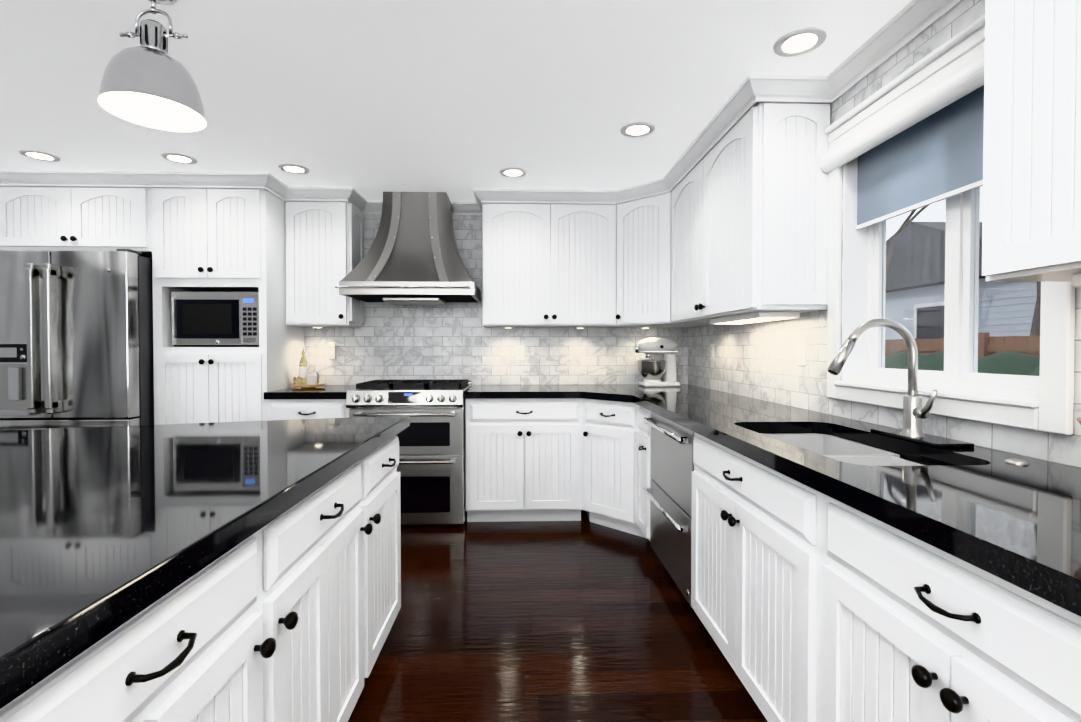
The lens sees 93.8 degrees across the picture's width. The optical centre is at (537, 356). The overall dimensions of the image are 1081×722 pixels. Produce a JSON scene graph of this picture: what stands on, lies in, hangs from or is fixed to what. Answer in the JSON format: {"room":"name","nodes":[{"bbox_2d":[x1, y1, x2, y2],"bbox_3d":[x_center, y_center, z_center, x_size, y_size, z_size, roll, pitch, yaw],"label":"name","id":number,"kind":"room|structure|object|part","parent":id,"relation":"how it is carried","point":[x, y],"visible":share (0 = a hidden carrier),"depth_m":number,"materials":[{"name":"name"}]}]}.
{"room":"kitchen","nodes":[
{"label":"kitchen","id":0,"kind":"room"},
{"bbox_2d":[0,0,911,203],"bbox_3d":[-2.003,-1.196,0.658,6.631,0.100,7.051,0,1,-2],"label":"ceiling","id":1,"kind":"structure","parent":0,"point":[455,100],"depth_m":2.15,"materials":[{"name":"white paint"}]},
{"bbox_2d":[19,150,60,161],"bbox_3d":[-2.916,-1.177,2.967,0.176,0.008,0.176,0,1,-2],"label":"recessed light","id":2,"kind":"object","parent":1,"relation":"in","point":[39,155],"visible":1,"depth_m":2.96,"materials":[{"name":"white plastic"}]},
{"bbox_2d":[97,0,206,131],"bbox_3d":[-1.208,-0.964,1.595,0.276,0.392,0.276,0,1,-2],"label":"pendant light","id":3,"kind":"object","parent":1,"relation":"hanging from","point":[149,81],"visible":1,"depth_m":1.57,"materials":[{"name":"silver metal"}]},
{"bbox_2d":[161,152,196,163],"bbox_3d":[-2.128,-1.178,3.009,0.176,0.008,0.176,0,1,-2],"label":"recessed light","id":4,"kind":"object","parent":1,"relation":"in","point":[178,158],"visible":1,"depth_m":3.00,"materials":[{"name":"white plastic"}]},
{"bbox_2d":[278,164,308,173],"bbox_3d":[-1.532,-1.180,3.185,0.176,0.008,0.176,0,1,-2],"label":"recessed light","id":5,"kind":"object","parent":1,"relation":"in","point":[294,168],"visible":1,"depth_m":3.17,"materials":[{"name":"white plastic"}]},
{"bbox_2d":[500,167,526,177],"bbox_3d":[-0.153,-1.181,3.248,0.176,0.008,0.176,0,1,-2],"label":"recessed light","id":6,"kind":"object","parent":1,"relation":"in","point":[513,172],"visible":1,"depth_m":3.23,"materials":[{"name":"white plastic"}]},
{"bbox_2d":[620,122,654,136],"bbox_3d":[0.519,-1.172,2.614,0.176,0.008,0.176,0,1,-2],"label":"recessed light","id":7,"kind":"object","parent":1,"relation":"in","point":[637,129],"visible":1,"depth_m":2.61,"materials":[{"name":"white plastic"}]},
{"bbox_2d":[773,27,826,56],"bbox_3d":[0.971,-1.160,1.871,0.176,0.008,0.176,0,1,-2],"label":"recessed light","id":8,"kind":"object","parent":1,"relation":"in","point":[800,41],"visible":1,"depth_m":1.86,"materials":[{"name":"white plastic"}]},
{"bbox_2d":[304,204,687,385],"bbox_3d":[-0.262,-0.033,4.039,3.130,2.330,0.100,0,1,-2],"label":"tiled wall","id":9,"kind":"structure","parent":0,"point":[447,341],"depth_m":3.98,"materials":[{"name":"tile"}]},
{"bbox_2d":[324,342,338,359],"bbox_3d":[-1.588,-0.042,3.911,0.100,0.137,0.068,0,1,-2],"label":"electrical outlet","id":10,"kind":"object","parent":9,"relation":"attached to","point":[331,351],"depth_m":3.90,"materials":[{"name":"white plastic"}]},
{"bbox_3d":[-1.589,-0.031,3.941,0.070,0.114,0.009,0,1,-2],"label":"back electrical outlet","id":11,"kind":"part","parent":10,"relation":"part of","materials":[{"name":"white plastic"}]},
{"bbox_2d":[334,191,480,304],"bbox_3d":[-0.893,-0.788,3.654,0.921,0.803,0.602,0,1,-2],"label":"range hood","id":12,"kind":"object","parent":9,"relation":"attached to","point":[412,256],"visible":1,"depth_m":3.55,"materials":[{"name":"silver metal"}]},
{"bbox_2d":[516,345,524,359],"bbox_3d":[-0.133,-0.032,3.988,0.070,0.114,0.009,0,1,-2],"label":"electrical outlet","id":13,"kind":"object","parent":9,"relation":"attached to","point":[520,352],"visible":1,"depth_m":3.99,"materials":[{"name":"white plastic"}]},
{"bbox_2d":[641,352,648,359],"bbox_3d":[0.858,-0.032,4.021,0.070,0.114,0.009,0,1,-2],"label":"electrical outlet","id":14,"kind":"object","parent":9,"relation":"attached to","point":[643,356],"visible":0.31,"depth_m":4.02,"materials":[{"name":"white plastic"}]},
{"bbox_2d":[348,510,767,721],"bbox_3d":[-2.003,1.233,0.695,6.631,0.100,7.051,0,1,-2],"label":"floor","id":15,"kind":"structure","parent":0,"point":[584,619],"depth_m":2.09,"materials":[{"name":"brown wood"}]},
{"bbox_2d":[0,249,153,430],"bbox_3d":[-3.005,0.232,3.453,0.920,1.818,0.840,0,1,-2],"label":"fridge","id":16,"kind":"object","parent":15,"relation":"on","point":[76,339],"visible":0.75,"depth_m":3.12,"materials":[{"name":"metal"}]},
{"bbox_2d":[0,423,409,721],"bbox_3d":[-1.505,0.745,1.063,2.010,0.865,2.070,0,1,-2],"label":"kitchen island","id":17,"kind":"object","parent":15,"relation":"on","point":[247,571],"depth_m":1.02,"materials":[{"name":"white paint"}]},
{"bbox_2d":[0,415,409,694],"bbox_3d":[-1.530,0.290,1.064,2.040,0.045,2.148,0,1,-2],"label":"island countertop","id":18,"kind":"structure","parent":17,"relation":"on","point":[94,521],"depth_m":0.94,"materials":[{"name":"black stone"}]},
{"bbox_2d":[346,379,471,525],"bbox_3d":[-0.875,0.660,3.622,0.756,0.958,0.706,0,1,-2],"label":"range","id":19,"kind":"object","parent":15,"relation":"on","point":[431,468],"visible":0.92,"depth_m":3.35,"materials":[{"name":"silver metal"}]},
{"bbox_2d":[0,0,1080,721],"bbox_3d":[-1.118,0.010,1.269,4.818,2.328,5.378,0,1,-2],"label":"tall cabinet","id":20,"kind":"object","parent":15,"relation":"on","point":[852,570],"visible":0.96,"depth_m":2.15,"materials":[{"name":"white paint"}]},
{"bbox_2d":[171,291,258,346],"bbox_3d":[-2.149,-0.254,3.577,0.580,0.370,0.426,0,1,-2],"label":"microwave","id":21,"kind":"object","parent":20,"relation":"in","point":[214,318],"visible":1,"depth_m":3.37,"materials":[{"name":"silver metal"}]},
{"bbox_2d":[264,385,1080,616],"bbox_3d":[-0.215,0.404,1.304,3.011,0.279,5.378,0,1,-2],"label":"countertop","id":22,"kind":"structure","parent":20,"relation":"on","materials":[{"name":"black stone"}]},
{"bbox_2d":[291,344,324,387],"bbox_3d":[-1.672,0.066,3.694,0.230,0.322,0.230,0,1,-2],"label":"tray","id":23,"kind":"object","parent":22,"relation":"on","point":[303,379],"visible":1,"depth_m":3.67,"materials":[{"name":"brown wood"}]},
{"bbox_2d":[634,338,679,386],"bbox_3d":[0.914,0.039,3.878,0.331,0.371,0.228,0,1,-2],"label":"stand mixer","id":24,"kind":"object","parent":22,"relation":"on","point":[652,372],"visible":1,"depth_m":3.82,"materials":[{"name":"white plastic"}]},
{"bbox_2d":[710,311,799,323],"bbox_3d":[1.095,-0.196,2.600,0.190,0.029,0.600,0,1,-2],"label":"under-cabinet light","id":25,"kind":"object","parent":20,"relation":"attached to","point":[760,316],"visible":1,"depth_m":2.43,"materials":[{"name":"white plastic"}]},
{"bbox_2d":[1072,273,1080,286],"bbox_3d":[1.162,-0.142,0.552,0.190,0.029,0.900,0,1,-2],"label":"under-cabinet light","id":26,"kind":"object","parent":20,"relation":"attached to","point":[1076,279],"visible":1,"depth_m":0.99,"materials":[{"name":"white plastic"}]},
{"bbox_2d":[643,412,693,607],"bbox_3d":[0.921,0.727,2.508,0.646,0.858,0.692,0,1,-2],"label":"dishwasher","id":27,"kind":"object","parent":15,"relation":"on","point":[668,492],"visible":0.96,"depth_m":2.43,"materials":[{"name":"silver metal"}]},
{"bbox_2d":[688,0,1080,467],"bbox_3d":[1.393,0.018,0.702,0.160,2.330,6.880,0,1,-2],"label":"wall","id":28,"kind":"structure","parent":0,"point":[757,360],"depth_m":2.21,"materials":[{"name":"stone"}]},
{"bbox_2d":[362,0,962,214],"bbox_3d":[0.212,-1.135,2.756,0.760,0.084,3.880,-1,1,-43],"label":"crown molding","id":29,"kind":"structure","parent":28,"relation":"attached to","point":[905,25],"depth_m":1.83,"materials":[{"name":"white wood"}]},
{"bbox_2d":[710,344,713,360],"bbox_3d":[1.216,-0.030,3.513,0.009,0.114,0.070,0,1,-2],"label":"electrical outlet","id":30,"kind":"object","parent":28,"relation":"attached to","point":[711,352],"visible":1,"depth_m":3.51,"materials":[{"name":"white plastic"}]},
{"bbox_2d":[797,342,805,365],"bbox_3d":[1.252,-0.013,2.398,0.009,0.114,0.070,0,1,-2],"label":"electrical outlet","id":31,"kind":"object","parent":28,"relation":"attached to","point":[801,353],"visible":1,"depth_m":2.39,"materials":[{"name":"white plastic"}]},
{"bbox_2d":[825,14,1074,434],"bbox_3d":[1.335,-0.391,1.685,0.190,1.149,0.971,0,1,-2],"label":"window","id":32,"kind":"structure","parent":28,"relation":"in","point":[1049,408],"depth_m":1.67,"materials":[{"name":"white wood"}]},
{"bbox_2d":[820,52,984,229],"bbox_3d":[1.280,-0.688,1.685,0.117,0.342,0.951,0,1,-2],"label":"roller blind","id":33,"kind":"object","parent":32,"relation":"attached to","point":[923,149],"visible":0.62,"depth_m":1.71,"materials":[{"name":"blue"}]},
{"bbox_3d":[1.405,-0.359,1.694,0.050,0.921,0.795,0,1,-2],"label":"window sash","id":34,"kind":"part","parent":32,"relation":"part of","materials":[{"name":"white wood"}]},
{"label":"outside","id":35,"kind":"structure","parent":0,"visible":0},
{"bbox_2d":[886,186,982,240],"bbox_3d":[16.728,-4.616,20.305,0.100,13.000,52.000,0,1,-2],"label":"sky","id":36,"kind":"structure","parent":35,"point":[926,215],"depth_m":21.55,"materials":[{"name":"white"}]},
{"bbox_3d":[8.768,1.337,20.135,15.830,0.100,52.000,0,1,-2],"label":"ground","id":37,"kind":"structure","parent":35,"visible":0},
{"bbox_2d":[885,221,1039,375],"bbox_3d":[9.581,-0.895,9.121,10.722,4.700,14.000,0,1,-2],"label":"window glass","id":38,"kind":"object","parent":37,"relation":"on","point":[939,328],"depth_m":10.68,"materials":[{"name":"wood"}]},
{"bbox_2d":[886,205,1040,335],"bbox_3d":[6.212,-2.664,9.554,5.120,8.248,9.116,0,1,-2],"label":"trees","id":39,"kind":"object","parent":37,"relation":"on","point":[1034,327],"depth_m":8.19,"materials":[{"name":"brown plant"}]}
]}

